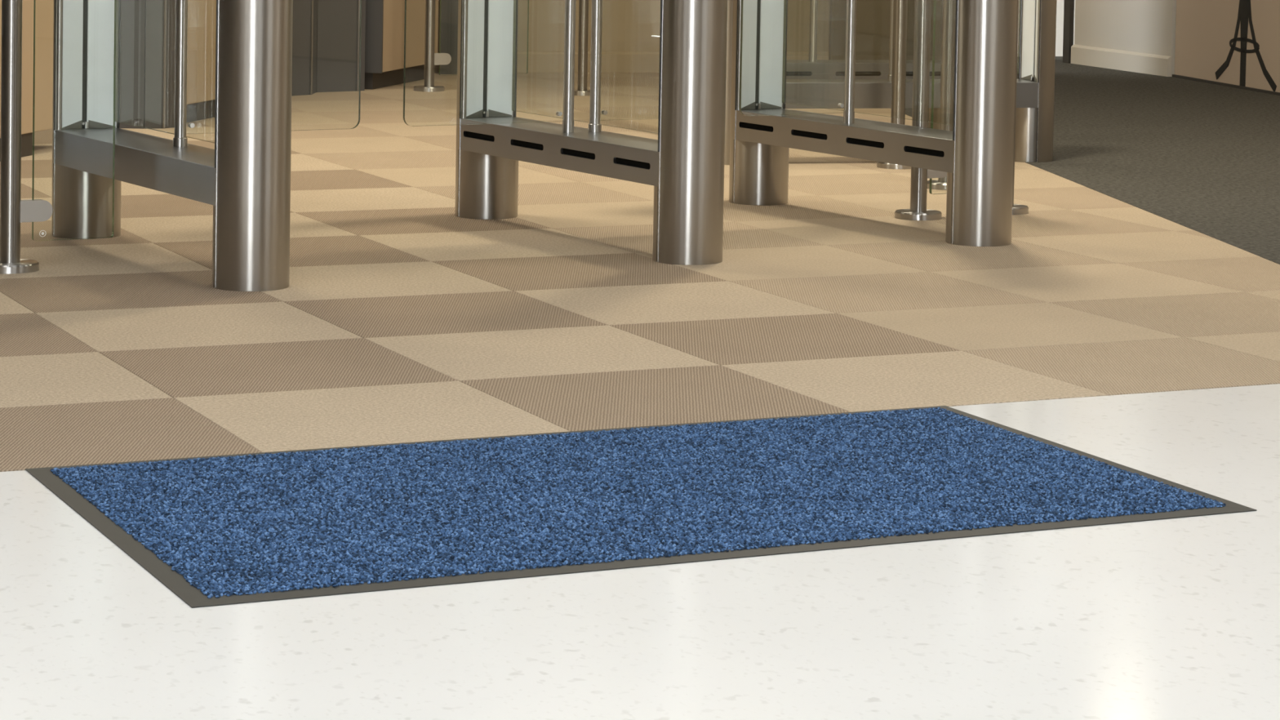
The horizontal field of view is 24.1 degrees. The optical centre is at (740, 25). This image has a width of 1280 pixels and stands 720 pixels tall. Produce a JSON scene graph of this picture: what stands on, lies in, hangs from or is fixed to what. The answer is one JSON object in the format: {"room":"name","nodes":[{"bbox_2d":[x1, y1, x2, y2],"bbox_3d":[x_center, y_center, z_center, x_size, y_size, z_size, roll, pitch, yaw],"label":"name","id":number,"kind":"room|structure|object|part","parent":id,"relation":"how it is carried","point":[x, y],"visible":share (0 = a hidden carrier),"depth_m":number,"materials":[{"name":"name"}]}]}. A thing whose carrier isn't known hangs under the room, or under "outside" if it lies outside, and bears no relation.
{"room":"office building lobby","nodes":[
{"label":"office building lobby","id":0,"kind":"room"},
{"bbox_2d":[437,0,830,52],"bbox_3d":[-3.537,-1.257,12.307,9.800,2.900,0.120,0,3,-17],"label":"wall","id":1,"kind":"structure","parent":0,"point":[628,25],"depth_m":13.24,"materials":[{"name":"beige paint"}]},
{"bbox_2d":[434,51,828,72],"bbox_3d":[-3.545,0.148,12.312,9.800,0.092,0.016,0,3,-17],"label":"baseboard","id":2,"kind":"structure","parent":1,"relation":"attached to","point":[538,61],"depth_m":13.22,"materials":[{"name":"brown wood"}]},
{"bbox_2d":[828,0,942,60],"bbox_3d":[0.766,-0.807,13.559,0.720,2.050,0.030,0,3,-17],"label":"door","id":3,"kind":"structure","parent":1,"relation":"in","point":[873,16],"depth_m":13.54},
{"bbox_2d":[0,72,1279,471],"bbox_3d":[-2.376,0.401,9.841,10.127,0.120,11.108,0,3,-26],"label":"floor","id":4,"kind":"structure","parent":0,"point":[400,317],"depth_m":6.05,"materials":[{"name":"light beige carpet"},{"name":"dark brown ribbed carpet"}]},
{"bbox_2d":[0,0,53,273],"bbox_3d":[-1.547,0.027,6.415,0.152,1.000,0.122,0,3,-26],"label":"barrier post","id":5,"kind":"object","parent":4,"relation":"on","point":[14,211],"visible":1,"depth_m":6.40,"materials":[{"name":"metal"}]},
{"bbox_2d":[31,0,115,240],"bbox_3d":[-1.441,-0.004,6.484,0.182,0.940,0.010,-1,3,-33],"label":"glass","id":6,"kind":"object","parent":5,"relation":"attached to","point":[114,58],"visible":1,"depth_m":6.53,"materials":[{"name":"clear glass"}]},
{"bbox_2d":[0,0,53,161],"bbox_3d":[-2.342,-0.151,8.825,0.470,1.085,0.960,2,3,12],"label":"counter","id":7,"kind":"object","parent":4,"relation":"on","point":[44,9],"depth_m":8.95,"materials":[{"name":"brown wood"}]},
{"bbox_2d":[120,0,175,128],"bbox_3d":[-1.998,-0.207,9.940,0.242,1.100,0.070,1,3,-8],"label":"cabinet","id":8,"kind":"object","parent":4,"relation":"on","point":[148,27],"visible":0.83,"depth_m":9.93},
{"bbox_3d":[-2.015,-0.207,9.917,0.092,1.100,0.020,1,3,-1],"label":"panel","id":9,"kind":"part","parent":8,"relation":"part of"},
{"bbox_3d":[-1.942,-0.206,9.929,0.060,1.100,0.020,0,3,-22],"label":"panel","id":10,"kind":"part","parent":8,"relation":"part of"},
{"bbox_3d":[-1.903,-0.207,9.961,0.020,1.100,0.053,3,3,31],"label":"panel","id":11,"kind":"part","parent":8,"relation":"part of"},
{"bbox_2d":[174,0,216,122],"bbox_3d":[-1.988,-0.226,10.474,0.470,1.085,0.890,2,3,12],"label":"counter","id":12,"kind":"object","parent":4,"relation":"on","point":[202,14],"depth_m":10.22,"materials":[{"name":"brown wood"}]},
{"bbox_2d":[51,0,361,291],"bbox_3d":[-1.110,0.006,6.744,0.557,1.026,1.122,-1,3,-33],"label":"gate","id":13,"kind":"object","parent":4,"relation":"on","point":[246,179],"visible":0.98,"depth_m":6.25,"materials":[{"name":"metal"}]},
{"bbox_3d":[-1.592,-0.136,7.003,0.015,0.764,0.015,-1,3,-33],"label":"edge trim","id":14,"kind":"part","parent":13,"relation":"part of","materials":[{"name":"metal"}]},
{"bbox_3d":[-1.536,-0.135,7.054,0.004,0.756,0.007,-1,3,-33],"label":"guide rail","id":15,"kind":"part","parent":13,"relation":"part of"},
{"bbox_3d":[-1.216,-0.113,6.668,0.008,0.732,0.939,-1,3,-33],"label":"glass","id":16,"kind":"part","parent":13,"relation":"part of","materials":[{"name":"clear glass"}]},
{"bbox_2d":[291,0,365,95],"bbox_3d":[-1.629,-0.284,11.637,0.101,1.100,0.462,3,4,38],"label":"cabinet","id":17,"kind":"object","parent":4,"relation":"on","point":[326,33],"visible":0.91,"depth_m":11.71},
{"bbox_3d":[-1.688,-0.279,11.511,0.020,1.100,0.096,4,4,41],"label":"panel","id":18,"kind":"part","parent":17,"relation":"part of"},
{"bbox_3d":[-1.657,-0.283,11.604,0.020,1.100,0.123,1,3,1],"label":"panel","id":19,"kind":"part","parent":17,"relation":"part of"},
{"bbox_3d":[-1.580,-0.288,11.732,0.181,1.100,0.020,-1,4,-39],"label":"panel","id":20,"kind":"part","parent":17,"relation":"part of","materials":[{"name":"grey metal"}]},
{"bbox_3d":[-1.495,-0.290,11.802,0.033,1.100,0.020,-1,4,-42],"label":"panel","id":21,"kind":"part","parent":17,"relation":"part of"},
{"bbox_2d":[364,0,438,89],"bbox_3d":[-1.548,-0.306,12.255,0.470,1.085,0.760,2,3,12],"label":"counter","id":22,"kind":"object","parent":4,"relation":"on","point":[384,19],"depth_m":12.04,"materials":[{"name":"brown wood"}]},
{"bbox_3d":[-1.633,-0.309,11.899,0.452,0.987,0.012,2,3,12],"label":"panel","id":23,"kind":"part","parent":22,"relation":"part of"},
{"bbox_2d":[413,0,451,92],"bbox_3d":[-1.215,-0.239,11.889,0.152,1.000,0.122,0,3,-26],"label":"barrier post","id":24,"kind":"object","parent":4,"relation":"on","point":[432,59],"visible":1,"depth_m":11.88,"materials":[{"name":"metal"}]},
{"bbox_2d":[439,0,440,75],"bbox_3d":[-1.199,0.049,11.920,0.005,0.296,0.010,-1,3,-32],"label":"glass","id":25,"kind":"object","parent":24,"relation":"attached to","point":[440,0],"depth_m":11.92,"materials":[{"name":"clear glass"}]},
{"bbox_2d":[526,0,528,73],"bbox_3d":[-0.864,0.047,12.130,0.005,0.295,0.010,-1,3,-32],"label":"glass","id":26,"kind":"object","parent":24,"relation":"attached to","point":[527,37],"depth_m":12.13,"materials":[{"name":"clear glass"}]},
{"bbox_2d":[440,0,457,74],"bbox_3d":[-1.165,-0.338,12.895,0.249,1.100,0.024,0,3,-19],"label":"housing","id":27,"kind":"object","parent":4,"relation":"on","point":[449,8],"visible":0.2,"depth_m":12.88,"materials":[{"name":"grey metal"}]},
{"bbox_2d":[403,0,727,265],"bbox_3d":[-0.374,-0.001,7.197,0.941,1.026,0.722,2,3,21],"label":"gate","id":28,"kind":"object","parent":4,"relation":"on","point":[685,166],"visible":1,"depth_m":6.99,"materials":[{"name":"metal"}]},
{"bbox_3d":[-0.694,-0.146,7.560,0.015,0.764,0.015,-1,3,-33],"label":"edge trim","id":29,"kind":"part","parent":28,"relation":"part of","materials":[{"name":"metal"}]},
{"bbox_3d":[-0.638,-0.144,7.611,0.004,0.756,0.007,-1,3,-33],"label":"guide rail","id":30,"kind":"part","parent":28,"relation":"part of","materials":[{"name":"silver metal"}]},
{"bbox_3d":[-0.316,-0.123,7.228,0.008,0.732,0.939,-1,3,-33],"label":"glass","id":31,"kind":"part","parent":28,"relation":"part of","materials":[{"name":"clear glass"}]},
{"bbox_2d":[573,0,590,95],"bbox_3d":[-0.616,-0.223,11.826,0.100,1.000,0.100,0,3,-26],"label":"barrier post","id":32,"kind":"object","parent":4,"relation":"on","point":[582,90],"visible":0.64,"depth_m":11.82,"materials":[{"name":"metal"}]},
{"bbox_2d":[786,0,941,129],"bbox_3d":[0.276,-0.138,10.210,1.122,1.026,0.164,0,3,-17],"label":"gate","id":33,"kind":"object","parent":4,"relation":"on","point":[812,65],"visible":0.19,"depth_m":10.18,"materials":[{"name":"metal"}]},
{"bbox_3d":[0.259,-0.262,10.268,0.939,0.732,0.008,0,3,-17],"label":"glass","id":34,"kind":"part","parent":33,"relation":"part of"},
{"bbox_2d":[728,0,1017,246],"bbox_3d":[0.205,-0.008,7.568,0.445,1.026,1.122,-1,3,-33],"label":"gate","id":35,"kind":"object","parent":4,"relation":"on","point":[976,157],"visible":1,"depth_m":7.41,"materials":[{"name":"metal"}]},
{"bbox_3d":[0.002,-0.154,8.008,0.015,0.764,0.015,-1,3,-33],"label":"edge trim","id":36,"kind":"part","parent":35,"relation":"part of","materials":[{"name":"metal"}]},
{"bbox_3d":[0.057,-0.153,8.059,0.004,0.756,0.007,-1,3,-33],"label":"guide rail","id":37,"kind":"part","parent":35,"relation":"part of","materials":[{"name":"silver metal"}]},
{"bbox_3d":[0.120,-0.156,8.085,0.005,0.764,0.005,-1,3,-33],"label":"edge trim","id":38,"kind":"part","parent":35,"relation":"part of","materials":[{"name":"metal"}]},
{"bbox_3d":[0.381,-0.131,7.676,0.008,0.732,0.939,-1,3,-33],"label":"glass","id":39,"kind":"part","parent":35,"relation":"part of","materials":[{"name":"clear glass"}]},
{"bbox_2d":[724,0,1056,164],"bbox_3d":[0.456,-0.088,9.286,1.122,1.026,0.164,0,3,-17],"label":"gate","id":40,"kind":"object","parent":4,"relation":"on","point":[1035,84],"visible":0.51,"depth_m":9.36,"materials":[{"name":"metal"}]},
{"bbox_3d":[0.439,-0.213,9.344,0.939,0.732,0.008,0,3,-17],"label":"glass","id":41,"kind":"part","parent":40,"relation":"part of","materials":[{"name":"clear glass"}]},
{"bbox_3d":[0.901,-0.210,9.492,0.005,0.764,0.005,0,3,-17],"label":"edge trim","id":42,"kind":"part","parent":40,"relation":"part of","materials":[{"name":"metal"}]},
{"bbox_3d":[0.932,-0.203,9.431,0.007,0.756,0.004,0,3,-17],"label":"guide rail","id":43,"kind":"part","parent":40,"relation":"part of","materials":[{"name":"silver metal"}]},
{"bbox_3d":[0.942,-0.202,9.357,0.015,0.764,0.015,0,3,-17],"label":"edge trim","id":44,"kind":"part","parent":40,"relation":"part of","materials":[{"name":"metal"}]},
{"bbox_2d":[876,0,911,168],"bbox_3d":[0.487,-0.066,9.103,0.122,1.000,0.122,0,3,-26],"label":"barrier post","id":45,"kind":"object","parent":4,"relation":"on","point":[900,7],"visible":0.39,"depth_m":9.09,"materials":[{"name":"metal"}]},
{"bbox_2d":[894,0,946,220],"bbox_3d":[0.485,0.001,7.758,0.152,1.000,0.122,0,3,-26],"label":"barrier post","id":46,"kind":"object","parent":4,"relation":"on","point":[917,211],"visible":0.88,"depth_m":7.74,"materials":[{"name":"metal"}]},
{"bbox_2d":[928,0,942,194],"bbox_3d":[0.598,-0.030,7.832,0.224,0.940,0.010,-1,3,-33],"label":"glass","id":47,"kind":"object","parent":46,"relation":"attached to","point":[935,1],"visible":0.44,"depth_m":7.78,"materials":[{"name":"clear glass"}]},
{"bbox_2d":[927,0,955,190],"bbox_3d":[0.596,-0.035,8.521,0.122,1.000,0.122,0,3,-26],"label":"barrier post","id":48,"kind":"object","parent":4,"relation":"on","point":[948,6],"visible":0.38,"depth_m":8.51,"materials":[{"name":"metal"}]},
{"bbox_2d":[1012,0,1028,214],"bbox_3d":[0.714,-0.003,7.925,0.122,1.000,0.122,0,3,-26],"label":"barrier post","id":49,"kind":"object","parent":4,"relation":"on","point":[1017,209],"visible":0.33,"depth_m":7.92,"materials":[{"name":"metal"}]},
{"bbox_2d":[0,383,1279,719],"bbox_3d":[2.821,0.882,2.267,12.800,0.120,7.092,0,3,-26],"label":"floor","id":50,"kind":"structure","parent":0,"point":[1179,618],"depth_m":3.48,"materials":[{"name":"tile"}]},
{"bbox_2d":[25,405,1257,608],"bbox_3d":[-0.153,0.661,4.265,1.530,0.003,0.876,0,3,-26],"label":"entrance mat","id":51,"kind":"object","parent":50,"relation":"on","point":[262,526],"visible":1,"depth_m":4.17,"materials":[{"name":"carpet"}]},
{"bbox_2d":[1017,0,1075,56],"bbox_3d":[1.327,-1.292,14.969,3.900,2.900,0.120,0,3,-26],"label":"wall","id":52,"kind":"structure","parent":0,"point":[1060,3],"depth_m":15.12,"materials":[{"name":"white paint"}]},
{"bbox_2d":[905,56,1279,264],"bbox_3d":[1.801,0.383,11.885,6.172,0.120,11.108,0,3,-26],"label":"floor","id":53,"kind":"structure","parent":0,"point":[1203,157],"depth_m":9.96,"materials":[{"name":"grey carpet"}]},
{"bbox_2d":[1074,0,1176,76],"bbox_3d":[1.889,-1.236,14.083,0.140,2.900,0.932,0,3,-22],"label":"wall","id":54,"kind":"structure","parent":0,"point":[1142,26],"depth_m":14.06,"materials":[{"name":"white paint"}]},
{"bbox_2d":[1062,0,1074,63],"bbox_3d":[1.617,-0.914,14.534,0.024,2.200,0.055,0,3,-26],"label":"door","id":55,"kind":"structure","parent":54,"relation":"in","point":[1068,5],"depth_m":14.56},
{"bbox_2d":[1071,44,1171,76],"bbox_3d":[1.788,0.165,14.124,0.018,0.093,0.932,0,3,-22],"label":"baseboard","id":56,"kind":"structure","parent":54,"relation":"attached to","point":[1118,60],"depth_m":14.08,"materials":[{"name":"white wood"}]},
{"bbox_2d":[1174,0,1279,92],"bbox_3d":[3.976,-0.825,6.656,0.140,2.900,14.490,0,3,-15],"label":"wall","id":57,"kind":"structure","parent":0,"point":[1205,29],"depth_m":13.17,"materials":[{"name":"beige paint"}]},
{"bbox_2d":[1172,74,1279,95],"bbox_3d":[3.854,0.611,6.800,0.012,0.012,14.298,0,3,-15],"label":"baseboard strip","id":58,"kind":"object","parent":57,"relation":"attached to","point":[1173,75],"visible":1,"depth_m":13.11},
{"bbox_2d":[1215,0,1276,91],"bbox_3d":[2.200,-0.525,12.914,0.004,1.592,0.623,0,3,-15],"label":"coat stand","id":59,"kind":"object","parent":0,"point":[1244,8],"visible":1,"depth_m":12.96,"materials":[{"name":"black metal"}]},
{"bbox_3d":[2.140,0.047,13.118,0.004,0.400,0.260,0,3,-15],"label":"leg","id":60,"kind":"part","parent":59,"relation":"part of","materials":[{"name":"black metal"}]},
{"bbox_3d":[2.193,-0.527,12.940,0.004,1.592,0.085,0,3,-15],"label":"stem","id":61,"kind":"part","parent":59,"relation":"part of","materials":[{"name":"black metal"}]},
{"bbox_3d":[2.229,0.071,12.794,0.004,0.414,0.313,0,3,-15],"label":"leg","id":62,"kind":"part","parent":59,"relation":"part of","materials":[{"name":"black metal"}]}
]}

